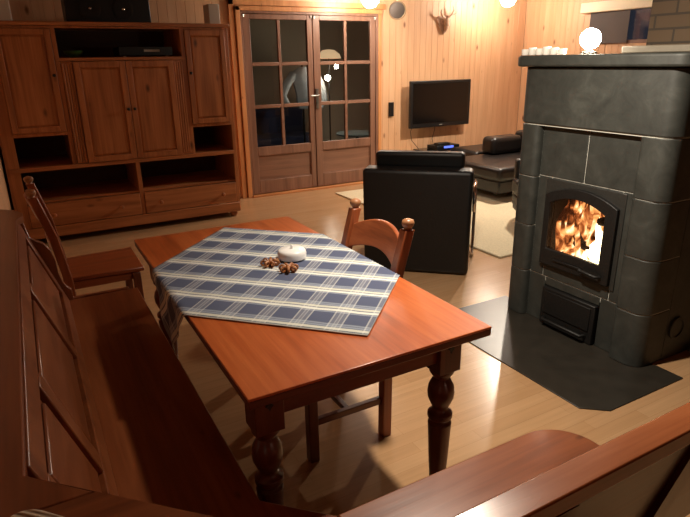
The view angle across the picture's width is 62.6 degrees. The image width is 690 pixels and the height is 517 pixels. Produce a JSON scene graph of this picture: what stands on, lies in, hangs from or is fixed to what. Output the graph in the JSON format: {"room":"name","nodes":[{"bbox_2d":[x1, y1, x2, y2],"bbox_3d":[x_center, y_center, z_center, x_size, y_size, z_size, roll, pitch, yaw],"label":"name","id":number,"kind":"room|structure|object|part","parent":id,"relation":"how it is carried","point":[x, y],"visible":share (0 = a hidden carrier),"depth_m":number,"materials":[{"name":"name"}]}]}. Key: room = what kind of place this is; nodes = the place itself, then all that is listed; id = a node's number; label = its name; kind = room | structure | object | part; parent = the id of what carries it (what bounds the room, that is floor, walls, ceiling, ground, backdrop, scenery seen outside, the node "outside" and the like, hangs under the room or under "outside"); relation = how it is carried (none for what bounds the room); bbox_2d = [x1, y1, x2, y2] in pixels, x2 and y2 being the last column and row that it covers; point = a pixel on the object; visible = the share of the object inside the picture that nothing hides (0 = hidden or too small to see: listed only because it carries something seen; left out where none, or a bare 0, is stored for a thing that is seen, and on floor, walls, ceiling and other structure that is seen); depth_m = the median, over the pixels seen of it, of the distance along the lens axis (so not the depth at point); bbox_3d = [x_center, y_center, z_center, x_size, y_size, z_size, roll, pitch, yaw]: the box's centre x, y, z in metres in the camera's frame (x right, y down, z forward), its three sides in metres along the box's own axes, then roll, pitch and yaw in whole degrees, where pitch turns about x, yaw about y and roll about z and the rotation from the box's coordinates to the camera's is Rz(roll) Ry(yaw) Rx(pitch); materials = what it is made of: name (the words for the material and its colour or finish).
{"room":"traditional dwelling","nodes":[
{"label":"traditional dwelling","id":0,"kind":"room"},
{"bbox_2d":[0,146,13,209],"bbox_3d":[-1.024,-0.131,1.335,0.100,2.500,9.680,-11,22,-27],"label":"wall","id":1,"kind":"structure","parent":0,"point":[6,203],"depth_m":4.74,"materials":[{"name":"brown wood"}]},
{"bbox_2d":[9,0,526,197],"bbox_3d":[-0.387,-2.106,6.967,6.832,2.500,0.120,-11,22,-27],"label":"wall","id":2,"kind":"structure","parent":0,"point":[483,42],"depth_m":7.68,"materials":[{"name":"brown wood"}]},
{"bbox_2d":[242,13,316,194],"bbox_3d":[-0.754,-1.809,6.763,0.852,2.025,0.067,-11,22,-27],"label":"door","id":3,"kind":"structure","parent":2,"relation":"in","point":[283,167],"depth_m":6.86,"materials":[{"name":"brown wood"}]},
{"bbox_3d":[-0.740,-1.149,7.012,0.700,0.295,0.018,-11,22,-27],"label":"panel","id":4,"kind":"part","parent":3,"relation":"part of","materials":[{"name":"brown wood"}]},
{"bbox_3d":[-0.733,-1.145,7.000,0.700,0.295,0.010,-11,22,-27],"label":"moulding","id":5,"kind":"part","parent":3,"relation":"part of","materials":[{"name":"brown wood"}]},
{"bbox_2d":[227,0,385,198],"bbox_3d":[-0.366,-1.936,6.933,2.025,2.200,0.048,-11,22,-27],"label":"trim","id":6,"kind":"structure","parent":2,"relation":"attached to","point":[257,5],"depth_m":6.53,"materials":[{"name":"brown wood"}]},
{"bbox_2d":[253,181,362,197],"bbox_3d":[-0.335,-0.905,7.283,1.790,0.022,0.078,-11,22,-27],"label":"trim","id":7,"kind":"structure","parent":2,"relation":"attached to","point":[357,182],"depth_m":7.17,"materials":[{"name":"brown wood"}]},
{"bbox_2d":[311,15,375,185],"bbox_3d":[-0.014,-1.946,7.120,0.946,2.025,0.121,-11,22,-27],"label":"door","id":8,"kind":"structure","parent":2,"relation":"in","point":[344,160],"depth_m":7.23,"materials":[{"name":"brown wood"}]},
{"bbox_3d":[-0.362,-1.936,6.888,0.123,0.230,0.070,-11,22,-27],"label":"handle","id":9,"kind":"part","parent":8,"relation":"part of","materials":[{"name":"silver metal"}]},
{"bbox_3d":[0.017,-1.300,7.407,0.705,0.295,0.018,-11,22,-27],"label":"panel","id":10,"kind":"part","parent":8,"relation":"part of","materials":[{"name":"brown wood"}]},
{"bbox_3d":[0.024,-1.296,7.396,0.705,0.295,0.010,-11,22,-27],"label":"moulding","id":11,"kind":"part","parent":8,"relation":"part of","materials":[{"name":"brown wood"}]},
{"bbox_2d":[389,102,393,115],"bbox_3d":[0.611,-1.974,7.510,0.070,0.180,0.025,-11,22,-27],"label":"wall socket","id":12,"kind":"object","parent":2,"relation":"attached to","point":[391,104],"visible":1,"depth_m":7.50,"materials":[{"name":"black plastic"}]},
{"bbox_2d":[413,148,450,150],"bbox_3d":[1.282,-1.473,7.886,0.580,0.105,0.336,-11,22,-27],"label":"wall shelf","id":13,"kind":"object","parent":2,"relation":"attached to","point":[419,149],"visible":0.18,"depth_m":7.78,"materials":[{"name":"black wood"}]},
{"bbox_2d":[427,143,458,149],"bbox_3d":[1.366,-1.558,7.880,0.390,0.054,0.228,-11,22,-27],"label":"box","id":14,"kind":"object","parent":13,"relation":"on","point":[429,146],"visible":0.77,"depth_m":7.78,"materials":[{"name":"black plastic"}]},
{"bbox_2d":[434,142,449,145],"bbox_3d":[1.335,-1.579,7.811,0.200,0.031,0.100,-11,22,-27],"label":"receiver","id":15,"kind":"object","parent":14,"relation":"on","point":[437,143],"visible":1,"depth_m":7.78,"materials":[{"name":"black plastic"}]},
{"bbox_2d":[408,79,470,128],"bbox_3d":[1.272,-2.125,7.771,1.015,0.608,0.150,-11,22,-27],"label":"television","id":16,"kind":"object","parent":2,"relation":"attached to","point":[432,103],"visible":1,"depth_m":7.69,"materials":[{"name":"black plastic"}]},
{"bbox_2d":[436,5,457,33],"bbox_3d":[1.350,-3.156,7.502,0.292,0.350,0.094,-11,22,-27],"label":"antler mount","id":17,"kind":"object","parent":2,"relation":"attached to","point":[443,21],"visible":1,"depth_m":7.49,"materials":[{"name":"brown wood"}]},
{"bbox_2d":[249,19,368,140],"bbox_3d":[-0.991,-3.197,10.002,9.500,2.620,0.100,-11,22,-27],"label":"wall","id":18,"kind":"structure","parent":0,"point":[262,32],"depth_m":10.16,"materials":[{"name":"beige"}]},
{"bbox_2d":[34,181,689,516],"bbox_3d":[2.018,0.491,3.352,7.032,0.100,9.900,-11,22,-27],"label":"floor","id":19,"kind":"structure","parent":0,"point":[493,404],"depth_m":2.69,"materials":[{"name":"brown wood"}]},
{"bbox_2d":[23,176,144,299],"bbox_3d":[-1.485,0.007,3.299,0.528,0.962,0.461,-11,22,-27],"label":"dining chair","id":20,"kind":"object","parent":19,"relation":"on","point":[95,269],"visible":0.74,"depth_m":3.21,"materials":[{"name":"brown wood"}]},
{"bbox_3d":[-1.738,0.000,3.395,0.143,0.920,0.044,-11,22,-27],"label":"post","id":21,"kind":"part","parent":20,"relation":"part of","materials":[{"name":"brown wood"}]},
{"bbox_3d":[-1.538,0.115,3.056,0.143,0.920,0.044,-11,22,-27],"label":"post","id":22,"kind":"part","parent":20,"relation":"part of","materials":[{"name":"brown wood"}]},
{"bbox_3d":[-1.354,0.121,3.191,0.318,0.043,0.024,-11,22,-27],"label":"seat rail","id":23,"kind":"part","parent":20,"relation":"part of","materials":[{"name":"brown wood"}]},
{"bbox_3d":[-1.431,0.033,3.340,0.405,0.025,0.429,-11,22,-27],"label":"seat","id":24,"kind":"part","parent":20,"relation":"part of","materials":[{"name":"brown wood"}]},
{"bbox_3d":[-1.387,0.165,3.652,0.042,0.428,0.042,-11,22,-27],"label":"leg","id":25,"kind":"part","parent":20,"relation":"part of","materials":[{"name":"brown wood"}]},
{"bbox_3d":[-1.192,0.277,3.321,0.042,0.428,0.042,-11,22,-27],"label":"leg","id":26,"kind":"part","parent":20,"relation":"part of","materials":[{"name":"brown wood"}]},
{"bbox_2d":[0,20,240,239],"bbox_3d":[-2.193,-1.273,5.580,2.110,1.900,0.780,-11,22,-27],"label":"wall unit","id":27,"kind":"object","parent":19,"relation":"on","point":[99,134],"visible":0.91,"depth_m":5.37,"materials":[{"name":"brown wood"}]},
{"bbox_2d":[0,0,12,20],"bbox_3d":[-2.956,-2.104,4.764,0.255,0.229,0.260,-11,22,-27],"label":"case","id":28,"kind":"object","parent":27,"relation":"on","point":[5,11],"visible":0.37,"depth_m":4.71,"materials":[{"name":"white"}]},
{"bbox_3d":[-2.665,-1.496,4.813,0.325,0.749,0.015,-11,22,-27],"label":"door panel","id":29,"kind":"part","parent":27,"relation":"part of","materials":[{"name":"brown wood"}]},
{"bbox_3d":[-2.663,-1.494,4.808,0.421,0.845,0.022,-11,22,-27],"label":"door","id":30,"kind":"part","parent":27,"relation":"part of","materials":[{"name":"brown wood"}]},
{"bbox_2d":[63,51,82,57],"bbox_3d":[-2.449,-1.844,5.127,0.170,0.060,0.170,-11,22,-27],"label":"bowl","id":31,"kind":"object","parent":27,"relation":"on","point":[72,54],"visible":1,"depth_m":5.08,"materials":[{"name":"green"}]},
{"bbox_3d":[-2.494,-0.500,5.460,0.963,0.208,0.358,-11,22,-27],"label":"drawer","id":32,"kind":"part","parent":27,"relation":"part of","materials":[{"name":"brown wood"}]},
{"bbox_3d":[-2.167,-1.328,5.157,0.430,0.875,0.022,-11,22,-27],"label":"door","id":33,"kind":"part","parent":27,"relation":"part of","materials":[{"name":"brown wood"}]},
{"bbox_3d":[-2.170,-1.329,5.162,0.326,0.771,0.015,-11,22,-27],"label":"door panel","id":34,"kind":"part","parent":27,"relation":"part of","materials":[{"name":"brown wood"}]},
{"bbox_2d":[61,0,150,22],"bbox_3d":[-2.180,-2.282,5.190,0.720,0.259,0.313,-11,22,-27],"label":"speaker","id":35,"kind":"object","parent":27,"relation":"on","point":[138,11],"visible":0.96,"depth_m":5.08},
{"bbox_2d":[56,56,184,61],"bbox_3d":[-2.160,-1.893,5.394,1.105,0.028,0.712,-11,22,-27],"label":"shelf","id":36,"kind":"object","parent":27,"relation":"attached to","point":[58,58],"depth_m":5.18,"materials":[{"name":"brown wood"}]},
{"bbox_2d":[10,142,233,173],"bbox_3d":[-2.193,-1.021,5.670,2.015,0.035,0.712,-11,22,-27],"label":"shelf","id":37,"kind":"object","parent":27,"relation":"attached to","point":[28,163],"depth_m":5.43,"materials":[{"name":"brown wood"}]},
{"bbox_2d":[25,170,234,204],"bbox_3d":[-2.164,-0.748,5.800,1.940,0.018,0.679,-11,22,-27],"label":"shelf","id":38,"kind":"object","parent":27,"relation":"attached to","point":[83,191],"depth_m":5.73,"materials":[{"name":"brown wood"}]},
{"bbox_2d":[113,47,172,56],"bbox_3d":[-1.915,-1.955,5.378,0.480,0.088,0.344,-11,22,-27],"label":"recorder","id":39,"kind":"object","parent":27,"relation":"in","point":[117,51],"visible":0.93,"depth_m":5.24,"materials":[{"name":"black plastic"}]},
{"bbox_3d":[-1.790,-1.403,5.354,0.426,0.875,0.022,-11,22,-27],"label":"door","id":40,"kind":"part","parent":27,"relation":"part of","materials":[{"name":"brown wood"}]},
{"bbox_3d":[-1.793,-1.405,5.358,0.322,0.771,0.015,-11,22,-27],"label":"door panel","id":41,"kind":"part","parent":27,"relation":"part of","materials":[{"name":"brown wood"}]},
{"bbox_3d":[-1.632,-0.671,5.910,0.926,0.208,0.358,-11,22,-27],"label":"drawer","id":42,"kind":"part","parent":27,"relation":"part of","materials":[{"name":"brown wood"}]},
{"bbox_3d":[-1.327,-1.756,5.507,0.384,0.855,0.022,-11,22,-27],"label":"door","id":43,"kind":"part","parent":27,"relation":"part of","materials":[{"name":"brown wood"}]},
{"bbox_3d":[-1.330,-1.757,5.512,0.288,0.759,0.015,-11,22,-27],"label":"door panel","id":44,"kind":"part","parent":27,"relation":"part of","materials":[{"name":"brown wood"}]},
{"bbox_2d":[203,4,219,23],"bbox_3d":[-1.319,-2.410,5.620,0.110,0.189,0.170,-11,22,-27],"label":"box","id":45,"kind":"object","parent":27,"relation":"on","point":[211,11],"visible":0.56,"depth_m":5.55,"materials":[{"name":"white"}]},
{"bbox_3d":[-1.318,-1.468,6.066,0.030,1.810,0.700,-11,22,-27],"label":"panel","id":46,"kind":"part","parent":27,"relation":"part of","materials":[{"name":"brown wood"}]},
{"bbox_2d":[134,216,491,504],"bbox_3d":[-0.268,0.419,2.363,0.800,0.760,1.575,-11,22,-27],"label":"dining table","id":47,"kind":"object","parent":19,"relation":"on","point":[275,370],"visible":0.5,"depth_m":1.70,"materials":[{"name":"brown wood"}]},
{"bbox_3d":[-0.871,0.301,2.781,0.092,0.728,0.091,-11,22,-27],"label":"leg","id":48,"kind":"part","parent":47,"relation":"part of","materials":[{"name":"brown wood"}]},
{"bbox_3d":[-0.222,0.674,1.681,0.092,0.728,0.091,-11,22,-27],"label":"leg","id":49,"kind":"part","parent":47,"relation":"part of","materials":[{"name":"brown wood"}]},
{"bbox_2d":[152,227,399,350],"bbox_3d":[-0.269,0.190,2.342,0.985,0.324,0.985,4,20,15],"label":"tablecloth","id":50,"kind":"object","parent":47,"relation":"on","point":[337,288],"visible":0.98,"depth_m":2.13,"materials":[{"name":"blue fabric"}]},
{"bbox_2d":[260,257,279,267],"bbox_3d":[-0.304,0.016,2.310,0.082,0.030,0.080,-11,22,-27],"label":"wooden ornament","id":51,"kind":"object","parent":50,"relation":"on","point":[273,262],"visible":1,"depth_m":2.30,"materials":[{"name":"brown wood"}]},
{"bbox_2d":[278,262,298,273],"bbox_3d":[-0.224,0.036,2.247,0.082,0.030,0.081,-11,22,-27],"label":"wooden ornament","id":52,"kind":"object","parent":50,"relation":"on","point":[289,267],"visible":1,"depth_m":2.23,"materials":[{"name":"brown wood"}]},
{"bbox_2d":[277,245,305,261],"bbox_3d":[-0.223,-0.029,2.380,0.122,0.060,0.122,-11,22,-27],"label":"candle","id":53,"kind":"object","parent":50,"relation":"on","point":[290,253],"visible":1,"depth_m":2.34,"materials":[{"name":"white wax"}]},
{"bbox_3d":[0.328,0.564,1.968,0.092,0.728,0.091,-11,22,-27],"label":"leg","id":54,"kind":"part","parent":47,"relation":"part of","materials":[{"name":"brown wood"}]},
{"bbox_2d":[0,209,689,516],"bbox_3d":[-0.297,0.466,2.013,1.565,0.904,2.979,-11,22,-27],"label":"bench","id":55,"kind":"object","parent":19,"relation":"on","point":[100,416],"visible":0.99,"depth_m":1.55,"materials":[{"name":"brown wood"}]},
{"bbox_2d":[11,509,62,516],"bbox_3d":[-0.431,0.415,0.755,0.176,0.028,0.176,6,20,18],"label":"seat pad","id":56,"kind":"object","parent":55,"relation":"on","point":[31,512],"visible":1,"depth_m":0.83,"materials":[{"name":"beige fabric"}]},
{"bbox_3d":[-1.059,0.083,1.833,0.204,0.030,2.318,-11,22,-27],"label":"rail","id":57,"kind":"part","parent":55,"relation":"part of","materials":[{"name":"brown wood"}]},
{"bbox_3d":[-1.255,0.136,2.365,0.111,0.298,0.640,-11,22,-27],"label":"panel","id":58,"kind":"part","parent":55,"relation":"part of","materials":[{"name":"brown wood"}]},
{"bbox_3d":[-0.904,0.338,1.770,0.111,0.298,0.640,-11,22,-27],"label":"panel","id":59,"kind":"part","parent":55,"relation":"part of","materials":[{"name":"brown wood"}]},
{"bbox_3d":[-0.974,0.294,1.903,0.175,0.440,1.932,-11,22,-27],"label":"backrest","id":60,"kind":"part","parent":55,"relation":"part of","materials":[{"name":"brown wood"}]},
{"bbox_3d":[-0.624,0.499,1.295,0.111,0.298,0.350,-11,22,-27],"label":"panel","id":61,"kind":"part","parent":55,"relation":"part of","materials":[{"name":"brown wood"}]},
{"bbox_3d":[-1.365,0.214,2.844,0.545,0.868,0.030,-11,22,-27],"label":"panel","id":62,"kind":"part","parent":55,"relation":"part of","materials":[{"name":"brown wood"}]},
{"bbox_3d":[-0.281,0.418,0.834,0.535,0.030,0.479,-11,22,-27],"label":"rail","id":63,"kind":"part","parent":55,"relation":"part of","materials":[{"name":"brown wood"}]},
{"bbox_3d":[-0.654,0.507,1.963,0.591,0.030,2.280,-11,22,-27],"label":"seat","id":64,"kind":"part","parent":55,"relation":"part of","materials":[{"name":"brown wood"}]},
{"bbox_3d":[0.426,0.652,1.494,0.811,0.030,0.370,-11,22,-27],"label":"seat","id":65,"kind":"part","parent":55,"relation":"part of","materials":[{"name":"brown wood"}]},
{"bbox_3d":[0.510,0.345,1.012,1.027,0.041,0.062,-11,22,-27],"label":"rail","id":66,"kind":"part","parent":55,"relation":"part of","materials":[{"name":"brown wood"}]},
{"bbox_2d":[305,198,413,463],"bbox_3d":[-0.044,0.280,2.445,0.528,0.962,0.461,-11,22,-27],"label":"dining chair","id":67,"kind":"object","parent":19,"relation":"on","point":[380,234],"visible":0.45,"depth_m":2.38,"materials":[{"name":"brown wood"}]},
{"bbox_3d":[-0.134,0.626,2.268,0.042,0.428,0.042,-11,22,-27],"label":"leg","id":68,"kind":"part","parent":67,"relation":"part of","materials":[{"name":"brown wood"}]},
{"bbox_3d":[0.009,0.212,2.701,0.143,0.920,0.044,-11,22,-27],"label":"post","id":69,"kind":"part","parent":67,"relation":"part of","materials":[{"name":"brown wood"}]},
{"bbox_3d":[0.209,0.327,2.362,0.143,0.920,0.044,-11,22,-27],"label":"post","id":70,"kind":"part","parent":67,"relation":"part of","materials":[{"name":"brown wood"}]},
{"bbox_2d":[363,150,477,273],"bbox_3d":[0.617,-0.439,4.558,0.848,0.904,0.829,4,20,13],"label":"armchair","id":71,"kind":"object","parent":19,"relation":"on","point":[436,190],"visible":0.91,"depth_m":4.18,"materials":[{"name":"black leather"}]},
{"bbox_3d":[1.046,-0.321,4.620,0.028,0.628,0.457,4,20,13],"label":"chrome frame","id":72,"kind":"part","parent":71,"relation":"part of","materials":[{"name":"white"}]},
{"bbox_2d":[336,189,515,257],"bbox_3d":[1.459,-0.582,6.275,2.030,0.018,2.840,-11,22,-27],"label":"rug","id":73,"kind":"object","parent":19,"relation":"on","point":[495,215],"visible":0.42,"depth_m":5.62,"materials":[{"name":"beige carpet"}]},
{"bbox_2d":[512,158,519,209],"bbox_3d":[2.034,-0.725,5.250,0.829,0.904,0.848,-1,19,1],"label":"armchair","id":74,"kind":"object","parent":73,"relation":"on","point":[517,161],"visible":0.16,"depth_m":5.50,"materials":[{"name":"black leather"}]},
{"bbox_3d":[1.914,-0.485,5.336,0.540,0.160,0.540,-1,19,1],"label":"seat","id":75,"kind":"part","parent":74,"relation":"part of","materials":[{"name":"black leather"}]},
{"bbox_3d":[1.922,-0.632,5.285,0.600,0.150,0.540,-1,19,1],"label":"seat","id":76,"kind":"part","parent":74,"relation":"part of","materials":[{"name":"black leather"}]},
{"bbox_2d":[450,130,522,195],"bbox_3d":[2.165,-1.291,7.297,1.920,0.660,1.520,-11,22,-27],"label":"sofa","id":77,"kind":"object","parent":19,"relation":"on","point":[492,161],"visible":0.49,"depth_m":6.78,"materials":[{"name":"brown leather"}]},
{"bbox_3d":[2.152,-1.492,7.814,1.400,0.140,0.540,-11,22,-27],"label":"seat","id":78,"kind":"part","parent":77,"relation":"part of","materials":[{"name":"brown leather"}]},
{"bbox_3d":[1.950,-0.995,6.932,1.030,0.150,0.880,-11,22,-27],"label":"seat","id":79,"kind":"part","parent":77,"relation":"part of","materials":[{"name":"brown leather"}]},
{"bbox_3d":[1.935,-1.126,6.867,1.070,0.160,0.940,-11,22,-27],"label":"seat","id":80,"kind":"part","parent":77,"relation":"part of","materials":[{"name":"brown leather"}]},
{"bbox_3d":[2.000,-1.459,7.240,0.500,0.220,0.240,-11,22,-27],"label":"armrest","id":81,"kind":"part","parent":77,"relation":"part of","materials":[{"name":"brown leather"}]},
{"bbox_3d":[2.518,-1.312,7.160,0.220,0.540,0.920,-11,22,-27],"label":"backrest","id":82,"kind":"part","parent":77,"relation":"part of","materials":[{"name":"brown leather"}]},
{"bbox_2d":[458,296,682,410],"bbox_3d":[1.119,0.489,3.239,0.665,0.006,1.248,-11,22,-27],"label":"plate","id":83,"kind":"object","parent":19,"relation":"on","point":[584,375],"visible":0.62,"depth_m":3.03,"materials":[{"name":"metal"}]},
{"bbox_2d":[508,44,689,366],"bbox_3d":[1.572,-0.363,3.247,0.790,1.595,1.060,-11,22,-27],"label":"stove","id":84,"kind":"object","parent":19,"relation":"on","point":[609,133],"depth_m":2.95,"materials":[{"name":"dark grey soapstone"},{"name":"black cast iron"},{"name":"glass"}]},
{"bbox_2d":[522,49,528,54],"bbox_3d":[1.028,-1.174,3.232,0.044,0.032,0.044,-11,22,-27],"label":"tealight","id":85,"kind":"object","parent":84,"relation":"on","point":[524,51],"visible":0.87,"depth_m":3.21,"materials":[{"name":"white wax"}]},
{"bbox_2d":[528,47,536,54],"bbox_3d":[1.054,-1.163,3.188,0.044,0.040,0.044,-11,22,-27],"label":"tealight","id":86,"kind":"object","parent":84,"relation":"on","point":[532,51],"visible":0.88,"depth_m":3.17,"materials":[{"name":"white wax"}]},
{"bbox_2d":[536,48,542,54],"bbox_3d":[1.079,-1.146,3.146,0.044,0.034,0.044,-11,22,-27],"label":"tealight","id":87,"kind":"object","parent":84,"relation":"on","point":[539,51],"visible":0.86,"depth_m":3.13,"materials":[{"name":"white wax"}]},
{"bbox_2d":[543,47,551,54],"bbox_3d":[1.104,-1.135,3.101,0.044,0.042,0.044,-11,22,-27],"label":"tealight","id":88,"kind":"object","parent":84,"relation":"on","point":[546,50],"visible":0.98,"depth_m":3.09,"materials":[{"name":"white wax"}]},
{"bbox_2d":[550,47,558,54],"bbox_3d":[1.130,-1.117,3.059,0.044,0.036,0.044,-11,22,-27],"label":"tealight","id":89,"kind":"object","parent":84,"relation":"on","point":[554,51],"visible":0.96,"depth_m":3.04,"materials":[{"name":"white wax"}]},
{"bbox_2d":[558,48,566,54],"bbox_3d":[1.155,-1.100,3.017,0.044,0.030,0.044,-11,22,-27],"label":"tealight","id":90,"kind":"object","parent":84,"relation":"on","point":[561,51],"visible":1,"depth_m":3.00,"materials":[{"name":"white wax"}]},
{"bbox_3d":[1.268,0.399,3.332,0.042,0.020,0.309,-11,22,-27],"label":"handle","id":91,"kind":"part","parent":84,"relation":"part of","materials":[{"name":"black metal"}]},
{"bbox_3d":[1.285,0.301,3.308,0.008,0.141,0.326,-11,22,-27],"label":"ash panel","id":92,"kind":"part","parent":84,"relation":"part of","materials":[{"name":"black metal"}]},
{"bbox_3d":[1.308,0.324,3.330,0.045,0.236,0.374,-11,22,-27],"label":"ash door","id":93,"kind":"part","parent":84,"relation":"part of","materials":[{"name":"black metal"}]},
{"bbox_3d":[1.289,-0.142,3.155,0.026,0.482,0.470,-11,22,-27],"label":"fire door","id":94,"kind":"part","parent":84,"relation":"part of","materials":[{"name":"black metal"}]},
{"bbox_2d":[555,199,604,260],"bbox_3d":[1.507,-0.192,3.243,0.407,0.486,0.460,-11,22,-27],"label":"flames","id":95,"kind":"object","parent":84,"relation":"in","point":[577,218],"visible":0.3,"depth_m":3.28,"materials":[{"name":"orange"}]},
{"bbox_2d":[573,241,589,250],"bbox_3d":[1.368,-0.086,3.305,0.058,0.058,0.172,-11,22,-27],"label":"log","id":96,"kind":"object","parent":84,"relation":"in","point":[583,244],"visible":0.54,"depth_m":3.26,"materials":[{"name":"brown wood"}]},
{"bbox_2d":[573,234,583,242],"bbox_3d":[1.343,-0.149,3.305,0.058,0.136,0.121,-11,22,-27],"label":"log","id":97,"kind":"object","parent":96,"relation":"on","point":[581,237],"visible":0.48,"depth_m":3.27,"materials":[{"name":"brown wood"}]},
{"bbox_3d":[1.316,-0.147,3.166,0.036,0.530,0.515,-11,22,-27],"label":"door frame","id":98,"kind":"part","parent":84,"relation":"part of","materials":[{"name":"black metal"}]},
{"bbox_3d":[1.322,0.085,3.089,0.035,0.030,0.132,-15,24,-35],"label":"handle","id":99,"kind":"part","parent":84,"relation":"part of","materials":[{"name":"black metal"}]},
{"bbox_2d":[580,28,600,53],"bbox_3d":[1.277,-1.132,2.958,0.104,0.126,0.104,-11,22,-27],"label":"lamp","id":100,"kind":"object","parent":84,"relation":"on","point":[590,38],"visible":0.98,"depth_m":2.92,"materials":[{"name":"white glass"}]},
{"bbox_2d":[582,224,602,263],"bbox_3d":[1.452,-0.104,3.188,0.101,0.312,0.232,-11,22,-27],"label":"flames","id":101,"kind":"object","parent":84,"relation":"in","point":[593,253],"visible":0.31,"depth_m":3.21,"materials":[{"name":"beige"}]},
{"bbox_2d":[597,217,604,225],"bbox_3d":[1.444,-0.203,3.092,0.058,0.083,0.146,-11,22,-27],"label":"log","id":102,"kind":"object","parent":84,"relation":"in","point":[600,221],"visible":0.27,"depth_m":3.12,"materials":[{"name":"brown wood"}]},
{"bbox_3d":[1.522,-1.009,2.733,0.100,0.034,0.360,-11,22,-27],"label":"stone strip","id":103,"kind":"part","parent":84,"relation":"part of","materials":[{"name":"beige stone"}]},
{"bbox_2d":[516,7,526,130],"bbox_3d":[3.925,-3.615,10.958,0.100,2.620,3.080,-11,22,-27],"label":"trim","id":104,"kind":"structure","parent":0,"point":[526,7],"depth_m":11.47,"materials":[{"name":"beige wood"}]},
{"bbox_2d":[517,0,645,130],"bbox_3d":[5.027,-1.337,4.495,0.100,2.500,9.680,-11,22,-27],"label":"wall","id":105,"kind":"structure","parent":0,"point":[549,23],"depth_m":7.77,"materials":[{"name":"brown wood"}]},
{"bbox_2d":[601,39,646,43],"bbox_3d":[3.412,-2.862,6.957,0.065,0.430,0.940,-11,22,-27],"label":"window","id":106,"kind":"structure","parent":105,"relation":"in","point":[637,40],"depth_m":6.84,"materials":[{"name":"wood"}]},
{"bbox_2d":[580,0,652,43],"bbox_3d":[3.336,-2.892,6.925,0.083,0.490,1.100,-11,22,-27],"label":"box","id":107,"kind":"object","parent":106,"relation":"attached to","point":[611,18],"visible":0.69,"depth_m":7.00,"materials":[{"name":"beige"}]},
{"bbox_2d":[646,0,689,44],"bbox_3d":[2.293,-0.871,3.295,0.590,2.500,0.900,-11,22,-27],"label":"wall","id":108,"kind":"structure","parent":0,"point":[669,24],"depth_m":3.27,"materials":[{"name":"brown brick"}]},
{"bbox_3d":[1.976,-1.964,2.495,7.032,0.100,9.900,-11,22,-27],"label":"ceiling","id":109,"kind":"structure","parent":0,"visible":0},
{"bbox_2d":[362,0,377,7],"bbox_3d":[0.279,-2.999,6.308,0.190,0.402,0.190,-11,22,-27],"label":"light","id":110,"kind":"object","parent":109,"relation":"hanging from","point":[367,3],"visible":1,"depth_m":6.30,"materials":[{"name":"white glass"}]},
{"bbox_2d":[388,0,405,19],"bbox_3d":[0.610,-3.056,6.625,0.210,0.513,0.198,0,19,3],"label":"wall plate","id":111,"kind":"object","parent":109,"relation":"hanging from","point":[397,9],"visible":1,"depth_m":6.61,"materials":[{"name":"beige ceramic"}]},
{"bbox_2d":[500,0,514,6],"bbox_3d":[2.085,-3.390,7.240,0.190,0.337,0.190,-11,22,-27],"label":"light","id":112,"kind":"object","parent":109,"relation":"hanging from","point":[506,3],"visible":1,"depth_m":7.23,"materials":[{"name":"white glass"}]},
{"bbox_3d":[-0.243,-1.496,9.218,9.500,0.100,3.080,-11,22,-27],"label":"floor","id":113,"kind":"structure","parent":0,"visible":0},
{"bbox_2d":[255,107,308,146],"bbox_3d":[-1.302,-2.028,9.399,1.600,0.820,0.850,-11,22,-27],"label":"lounger","id":114,"kind":"object","parent":113,"relation":"on","point":[268,121],"visible":0.2,"depth_m":9.58,"materials":[{"name":"blue"}]},
{"bbox_3d":[-1.462,-2.185,9.645,1.600,0.680,0.200,-11,22,-27],"label":"backrest","id":115,"kind":"part","parent":114,"relation":"part of","materials":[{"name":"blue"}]},
{"bbox_2d":[257,131,308,146],"bbox_3d":[-1.252,-1.877,9.359,1.600,0.280,0.650,-11,22,-27],"label":"cushion","id":116,"kind":"object","parent":114,"relation":"on","point":[264,138],"depth_m":9.23,"materials":[{"name":"blue fabric"}]},
{"bbox_2d":[283,65,326,142],"bbox_3d":[-0.630,-2.220,8.854,0.853,1.520,0.400,-11,22,-27],"label":"jacket","id":117,"kind":"object","parent":113,"relation":"on","point":[298,77],"visible":0.38,"depth_m":8.59,"materials":[{"name":"grey fabric"}]},
{"bbox_2d":[320,49,340,139],"bbox_3d":[-0.237,-2.341,8.863,0.380,1.730,0.380,-11,22,-27],"label":"lamp","id":118,"kind":"object","parent":113,"relation":"on","point":[328,54],"visible":0.89,"depth_m":8.55,"materials":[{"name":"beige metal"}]},
{"bbox_3d":[-0.250,-3.096,8.599,0.380,0.130,0.380,-11,22,-27],"label":"lamp shade","id":119,"kind":"part","parent":118,"relation":"part of","materials":[{"name":"brown fabric"}]},
{"bbox_2d":[336,130,368,137],"bbox_3d":[0.202,-1.766,9.075,0.680,0.490,0.680,-11,22,-27],"label":"round table","id":120,"kind":"object","parent":113,"relation":"on","point":[351,133],"visible":0.49,"depth_m":8.87,"materials":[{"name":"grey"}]}
]}

